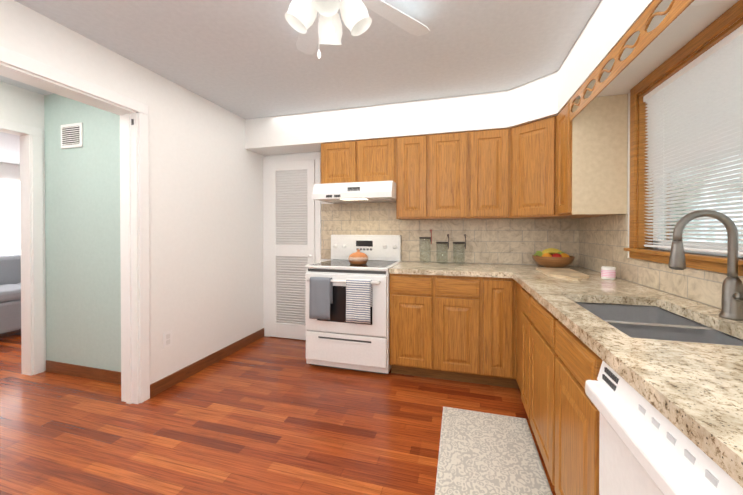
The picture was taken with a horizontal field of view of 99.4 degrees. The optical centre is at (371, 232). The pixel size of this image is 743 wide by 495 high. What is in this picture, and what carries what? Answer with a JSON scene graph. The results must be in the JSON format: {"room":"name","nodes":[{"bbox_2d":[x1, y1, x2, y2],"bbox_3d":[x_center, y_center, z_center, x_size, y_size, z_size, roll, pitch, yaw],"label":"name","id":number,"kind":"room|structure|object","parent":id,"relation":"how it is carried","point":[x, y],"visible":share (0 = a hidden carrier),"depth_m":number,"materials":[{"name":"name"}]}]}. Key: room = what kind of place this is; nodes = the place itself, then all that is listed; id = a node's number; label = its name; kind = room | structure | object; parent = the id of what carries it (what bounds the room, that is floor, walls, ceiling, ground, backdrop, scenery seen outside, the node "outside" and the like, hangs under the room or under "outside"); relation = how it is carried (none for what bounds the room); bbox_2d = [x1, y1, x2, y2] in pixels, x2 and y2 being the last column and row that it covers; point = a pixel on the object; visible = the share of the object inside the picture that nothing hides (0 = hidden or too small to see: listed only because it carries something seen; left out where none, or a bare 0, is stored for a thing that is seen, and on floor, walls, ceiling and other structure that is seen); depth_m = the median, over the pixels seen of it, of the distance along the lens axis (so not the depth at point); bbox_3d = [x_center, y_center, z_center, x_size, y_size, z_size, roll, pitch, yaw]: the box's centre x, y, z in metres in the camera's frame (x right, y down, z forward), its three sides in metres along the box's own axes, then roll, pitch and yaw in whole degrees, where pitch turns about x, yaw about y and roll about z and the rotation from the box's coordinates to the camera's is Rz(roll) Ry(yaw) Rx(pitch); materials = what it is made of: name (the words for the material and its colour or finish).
{"room":"kitchen","nodes":[
{"label":"kitchen","id":0,"kind":"room"},
{"bbox_2d":[0,329,555,494],"bbox_3d":[-2.788,1.264,2.286,8.940,0.100,6.740,0,0,16],"label":"floor","id":1,"kind":"structure","parent":0,"point":[266,415],"depth_m":1.94,"materials":[{"name":"brown wood"}]},
{"bbox_2d":[0,254,20,333],"bbox_3d":[-4.419,0.752,3.986,0.920,0.900,2.000,0,0,16],"label":"sofa","id":2,"kind":"object","parent":1,"relation":"on","point":[10,292],"visible":0.17,"depth_m":3.62,"materials":[{"name":"fabric"}]},
{"bbox_2d":[305,235,401,373],"bbox_3d":[-0.156,0.619,2.964,0.756,1.180,0.741,0,0,16],"label":"stove","id":3,"kind":"object","parent":1,"relation":"on","point":[347,312],"visible":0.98,"depth_m":2.69,"materials":[{"name":"white metal"}]},
{"bbox_2d":[348,249,367,264],"bbox_3d":[-0.121,0.225,2.902,0.183,0.134,0.183,0,0,16],"label":"pot","id":4,"kind":"object","parent":3,"relation":"on","point":[358,257],"visible":1,"depth_m":2.84,"materials":[{"name":"ceramic"}]},
{"bbox_2d":[390,273,433,377],"bbox_3d":[0.407,0.775,2.875,0.366,0.868,0.631,0,0,16],"label":"base cabinet","id":5,"kind":"object","parent":1,"relation":"on","point":[411,295],"depth_m":2.58,"materials":[{"name":"brown wood"}]},
{"bbox_2d":[389,261,508,277],"bbox_3d":[0.677,0.320,2.792,0.930,0.040,0.638,0,0,16],"label":"countertop","id":6,"kind":"structure","parent":5,"relation":"on","point":[404,267],"depth_m":2.59,"materials":[{"name":"stone"}]},
{"bbox_2d":[419,229,431,262],"bbox_3d":[0.524,0.135,3.053,0.123,0.325,0.112,0,0,16],"label":"jar","id":7,"kind":"object","parent":6,"relation":"on","point":[429,238],"visible":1,"depth_m":3.04,"materials":[{"name":"clear glass"}]},
{"bbox_2d":[436,234,448,263],"bbox_3d":[0.678,0.158,3.010,0.123,0.280,0.112,0,0,16],"label":"jar","id":8,"kind":"object","parent":6,"relation":"on","point":[439,243],"visible":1,"depth_m":2.99,"materials":[{"name":"clear glass"}]},
{"bbox_2d":[453,234,465,263],"bbox_3d":[0.828,0.159,2.968,0.123,0.280,0.112,0,0,16],"label":"jar","id":9,"kind":"object","parent":6,"relation":"on","point":[455,243],"visible":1,"depth_m":2.95,"materials":[{"name":"clear glass"}]},
{"bbox_2d":[434,275,481,383],"bbox_3d":[0.756,0.776,2.777,0.360,0.868,0.631,0,0,16],"label":"base cabinet","id":10,"kind":"object","parent":1,"relation":"on","point":[457,299],"depth_m":2.48,"materials":[{"name":"brown wood"}]},
{"bbox_2d":[435,407,552,494],"bbox_3d":[0.522,1.216,1.301,0.525,0.008,1.690,0,0,16],"label":"rug","id":11,"kind":"object","parent":1,"relation":"on","point":[481,453],"visible":1,"depth_m":1.69,"materials":[{"name":"beige fabric"}]},
{"bbox_2d":[482,277,509,387],"bbox_3d":[1.038,0.776,2.698,0.225,0.868,0.631,0,0,16],"label":"base cabinet","id":12,"kind":"object","parent":1,"relation":"on","point":[505,332],"depth_m":2.41,"materials":[{"name":"brown wood"}]},
{"bbox_2d":[510,278,517,388],"bbox_3d":[1.332,0.780,2.151,0.632,0.868,0.310,0,0,16],"label":"base cabinet","id":13,"kind":"object","parent":1,"relation":"on","point":[513,284],"depth_m":2.37,"materials":[{"name":"brown wood"}]},
{"bbox_2d":[518,283,602,472],"bbox_3d":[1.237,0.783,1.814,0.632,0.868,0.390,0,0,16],"label":"base cabinet","id":14,"kind":"object","parent":1,"relation":"on","point":[554,365],"depth_m":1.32,"materials":[{"name":"brown wood"}]},
{"bbox_2d":[505,264,742,487],"bbox_3d":[0.987,0.333,0.962,0.655,0.040,3.996,0,0,16],"label":"countertop","id":15,"kind":"structure","parent":14,"relation":"on","point":[692,392],"depth_m":0.80,"materials":[{"name":"stone"}]},
{"bbox_2d":[532,248,574,267],"bbox_3d":[1.540,0.219,2.675,0.316,0.162,0.316,0,0,16],"label":"fruit bowl","id":16,"kind":"object","parent":15,"relation":"on","point":[552,258],"visible":1,"depth_m":2.60,"materials":[{"name":"brown wood"}]},
{"bbox_2d":[536,267,588,280],"bbox_3d":[1.369,0.295,2.251,0.240,0.016,0.590,0,0,16],"label":"cutting board","id":17,"kind":"object","parent":15,"relation":"on","point":[570,274],"visible":1,"depth_m":2.19,"materials":[{"name":"brown wood"}]},
{"bbox_2d":[601,266,615,279],"bbox_3d":[1.542,0.265,2.052,0.077,0.080,0.077,0,0,16],"label":"candle","id":18,"kind":"object","parent":15,"relation":"on","point":[608,272],"visible":1,"depth_m":2.02,"materials":[{"name":"wax"}]},
{"bbox_2d":[575,302,742,345],"bbox_3d":[1.057,0.447,1.213,0.440,0.188,0.720,0,0,16],"label":"sink","id":19,"kind":"object","parent":15,"relation":"in","point":[645,322],"visible":0.1,"depth_m":1.22,"materials":[{"name":"silver metal"}]},
{"bbox_2d":[668,210,742,320],"bbox_3d":[1.218,0.114,1.109,0.222,0.395,0.176,0,0,16],"label":"faucet","id":20,"kind":"object","parent":15,"relation":"on","point":[732,299],"visible":1,"depth_m":1.14,"materials":[{"name":"silver metal"}]},
{"bbox_2d":[585,361,742,494],"bbox_3d":[0.838,0.792,0.552,0.623,0.868,0.595,0,0,16],"label":"dishwasher","id":21,"kind":"object","parent":1,"relation":"on","point":[646,447],"visible":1,"depth_m":0.67,"materials":[{"name":"white metal"}]},
{"bbox_2d":[0,0,600,164],"bbox_3d":[-2.788,-1.236,2.268,8.940,0.100,6.740,0,0,16],"label":"ceiling","id":22,"kind":"structure","parent":0,"point":[246,59],"depth_m":2.04,"materials":[{"name":"paint"}]},
{"bbox_2d":[285,0,429,58],"bbox_3d":[-0.192,-0.950,1.295,1.183,0.458,1.143,0,0,16],"label":"ceiling fan","id":23,"kind":"object","parent":22,"relation":"hanging from","point":[312,22],"visible":1,"depth_m":1.40,"materials":[{"name":"white metal"}]},
{"bbox_2d":[0,0,742,383],"bbox_3d":[-2.788,0.014,2.277,8.940,2.400,6.740,0,0,16],"label":"wall","id":24,"kind":"structure","parent":0,"point":[206,226],"depth_m":2.62,"materials":[{"name":"white paint"}]},
{"bbox_2d":[0,180,20,254],"bbox_3d":[-6.679,-0.152,4.457,0.010,1.500,3.000,0,0,16],"label":"window","id":25,"kind":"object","parent":24,"relation":"attached to","point":[10,242],"depth_m":5.55,"materials":[{"name":"white glass"}]},
{"bbox_2d":[61,122,82,148],"bbox_3d":[-2.518,-0.809,2.643,0.250,0.200,0.018,0,0,16],"label":"air vent","id":26,"kind":"object","parent":24,"relation":"in","point":[71,135],"visible":1,"depth_m":2.63,"materials":[{"name":"white plastic"}]},
{"bbox_2d":[0,46,149,403],"bbox_3d":[-1.902,0.151,1.578,0.168,2.135,1.530,0,0,16],"label":"door frame","id":27,"kind":"structure","parent":24,"relation":"attached to","point":[134,224],"depth_m":2.06,"materials":[{"name":"white wood"}]},
{"bbox_2d":[46,360,120,383],"bbox_3d":[-2.289,1.164,2.596,1.128,0.095,0.012,0,0,16],"label":"baseboard","id":28,"kind":"structure","parent":24,"relation":"attached to","point":[98,374],"depth_m":2.62,"materials":[{"name":"brown wood"}]},
{"bbox_2d":[163,330,171,348],"bbox_3d":[-1.583,0.833,2.452,0.008,0.120,0.075,0,0,16],"label":"electrical outlet plate","id":29,"kind":"object","parent":24,"relation":"attached to","point":[167,339],"visible":1,"depth_m":2.44,"materials":[{"name":"white plastic"}]},
{"bbox_2d":[150,328,263,397],"bbox_3d":[-1.432,1.161,2.985,0.013,0.095,1.419,0,0,16],"label":"baseboard","id":30,"kind":"structure","parent":24,"relation":"attached to","point":[158,386],"depth_m":2.75,"materials":[{"name":"brown wood"}]},
{"bbox_2d":[263,153,320,339],"bbox_3d":[-0.911,0.170,3.526,0.719,2.070,0.083,0,0,16],"label":"closet door","id":31,"kind":"structure","parent":24,"relation":"in","point":[291,228],"depth_m":3.55,"materials":[{"name":"white wood"}]},
{"bbox_2d":[321,141,356,183],"bbox_3d":[-0.281,-0.670,3.215,0.380,0.421,0.328,0,0,16],"label":"upper cabinet","id":32,"kind":"object","parent":24,"relation":"attached to","point":[338,159],"depth_m":3.06,"materials":[{"name":"brown wood"}]},
{"bbox_2d":[357,137,396,181],"bbox_3d":[0.085,-0.670,3.112,0.379,0.421,0.328,0,0,16],"label":"upper cabinet","id":33,"kind":"object","parent":24,"relation":"attached to","point":[376,158],"depth_m":2.95,"materials":[{"name":"brown wood"}]},
{"bbox_2d":[312,181,395,203],"bbox_3d":[-0.121,-0.382,3.082,0.755,0.150,0.501,0,0,16],"label":"range hood","id":34,"kind":"object","parent":33,"relation":"attached to","point":[366,192],"visible":0.98,"depth_m":2.87,"materials":[{"name":"white metal"}]},
{"bbox_2d":[395,135,428,219],"bbox_3d":[0.409,-0.502,3.023,0.290,0.756,0.328,0,0,16],"label":"upper cabinet","id":35,"kind":"object","parent":24,"relation":"attached to","point":[412,184],"depth_m":2.86,"materials":[{"name":"brown wood"}]},
{"bbox_2d":[429,132,468,219],"bbox_3d":[0.717,-0.501,2.936,0.350,0.756,0.328,0,0,16],"label":"upper cabinet","id":36,"kind":"object","parent":24,"relation":"attached to","point":[448,152],"depth_m":2.78,"materials":[{"name":"brown wood"}]},
{"bbox_2d":[321,202,578,265],"bbox_3d":[0.646,-0.005,3.127,2.484,0.604,0.007,0,0,16],"label":"backsplash","id":37,"kind":"structure","parent":24,"relation":"attached to","point":[505,241],"depth_m":3.07,"materials":[{"name":"tile"}]},
{"bbox_2d":[469,128,508,218],"bbox_3d":[1.049,-0.500,2.843,0.339,0.756,0.328,0,0,16],"label":"upper cabinet","id":38,"kind":"object","parent":24,"relation":"attached to","point":[488,149],"depth_m":2.69,"materials":[{"name":"brown wood"}]},
{"bbox_2d":[509,117,572,218],"bbox_3d":[1.476,-0.499,2.612,0.608,0.756,0.543,0,0,16],"label":"upper cabinet","id":39,"kind":"object","parent":24,"relation":"attached to","point":[530,144],"depth_m":2.50,"materials":[{"name":"brown wood"}]},
{"bbox_2d":[553,94,627,217],"bbox_3d":[1.498,-0.496,2.174,0.328,0.756,0.287,0,0,16],"label":"upper cabinet","id":40,"kind":"object","parent":24,"relation":"attached to","point":[560,165],"depth_m":2.05,"materials":[{"name":"brown wood"}]},
{"bbox_2d":[570,0,693,120],"bbox_3d":[0.962,-0.792,0.835,0.010,0.143,2.580,0,0,16],"label":"valance","id":41,"kind":"object","parent":24,"relation":"attached to","point":[674,11],"visible":1,"depth_m":1.34,"materials":[{"name":"brown wood"}]},
{"bbox_2d":[579,214,742,308],"bbox_3d":[1.300,0.103,0.873,0.007,0.420,3.981,0,0,16],"label":"backsplash","id":42,"kind":"structure","parent":24,"relation":"attached to","point":[603,240],"depth_m":1.95,"materials":[{"name":"tile"}]},
{"bbox_2d":[624,0,742,275],"bbox_3d":[1.398,-0.351,0.997,0.190,1.031,1.950,0,0,16],"label":"window","id":43,"kind":"structure","parent":24,"relation":"in","point":[637,249],"depth_m":1.70,"materials":[{"name":"brown wood"}]},
{"bbox_2d":[643,25,742,254],"bbox_3d":[1.378,-0.350,1.003,0.040,0.882,1.764,0,0,16],"label":"window blinds","id":44,"kind":"object","parent":43,"relation":"attached to","point":[694,108],"visible":1,"depth_m":1.44,"materials":[{"name":"white plastic"}]},
{"bbox_2d":[690,0,714,5],"bbox_3d":[1.227,-0.862,1.145,0.100,0.012,0.100,0,0,16],"label":"soffit light","id":45,"kind":"object","parent":24,"relation":"attached to","point":[697,2],"visible":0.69,"depth_m":1.18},
{"label":"outside","id":46,"kind":"structure","parent":0,"visible":0},
{"bbox_2d":[671,154,742,243],"bbox_3d":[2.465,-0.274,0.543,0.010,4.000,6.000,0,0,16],"label":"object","id":47,"kind":"structure","parent":46,"point":[709,208],"depth_m":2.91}
]}

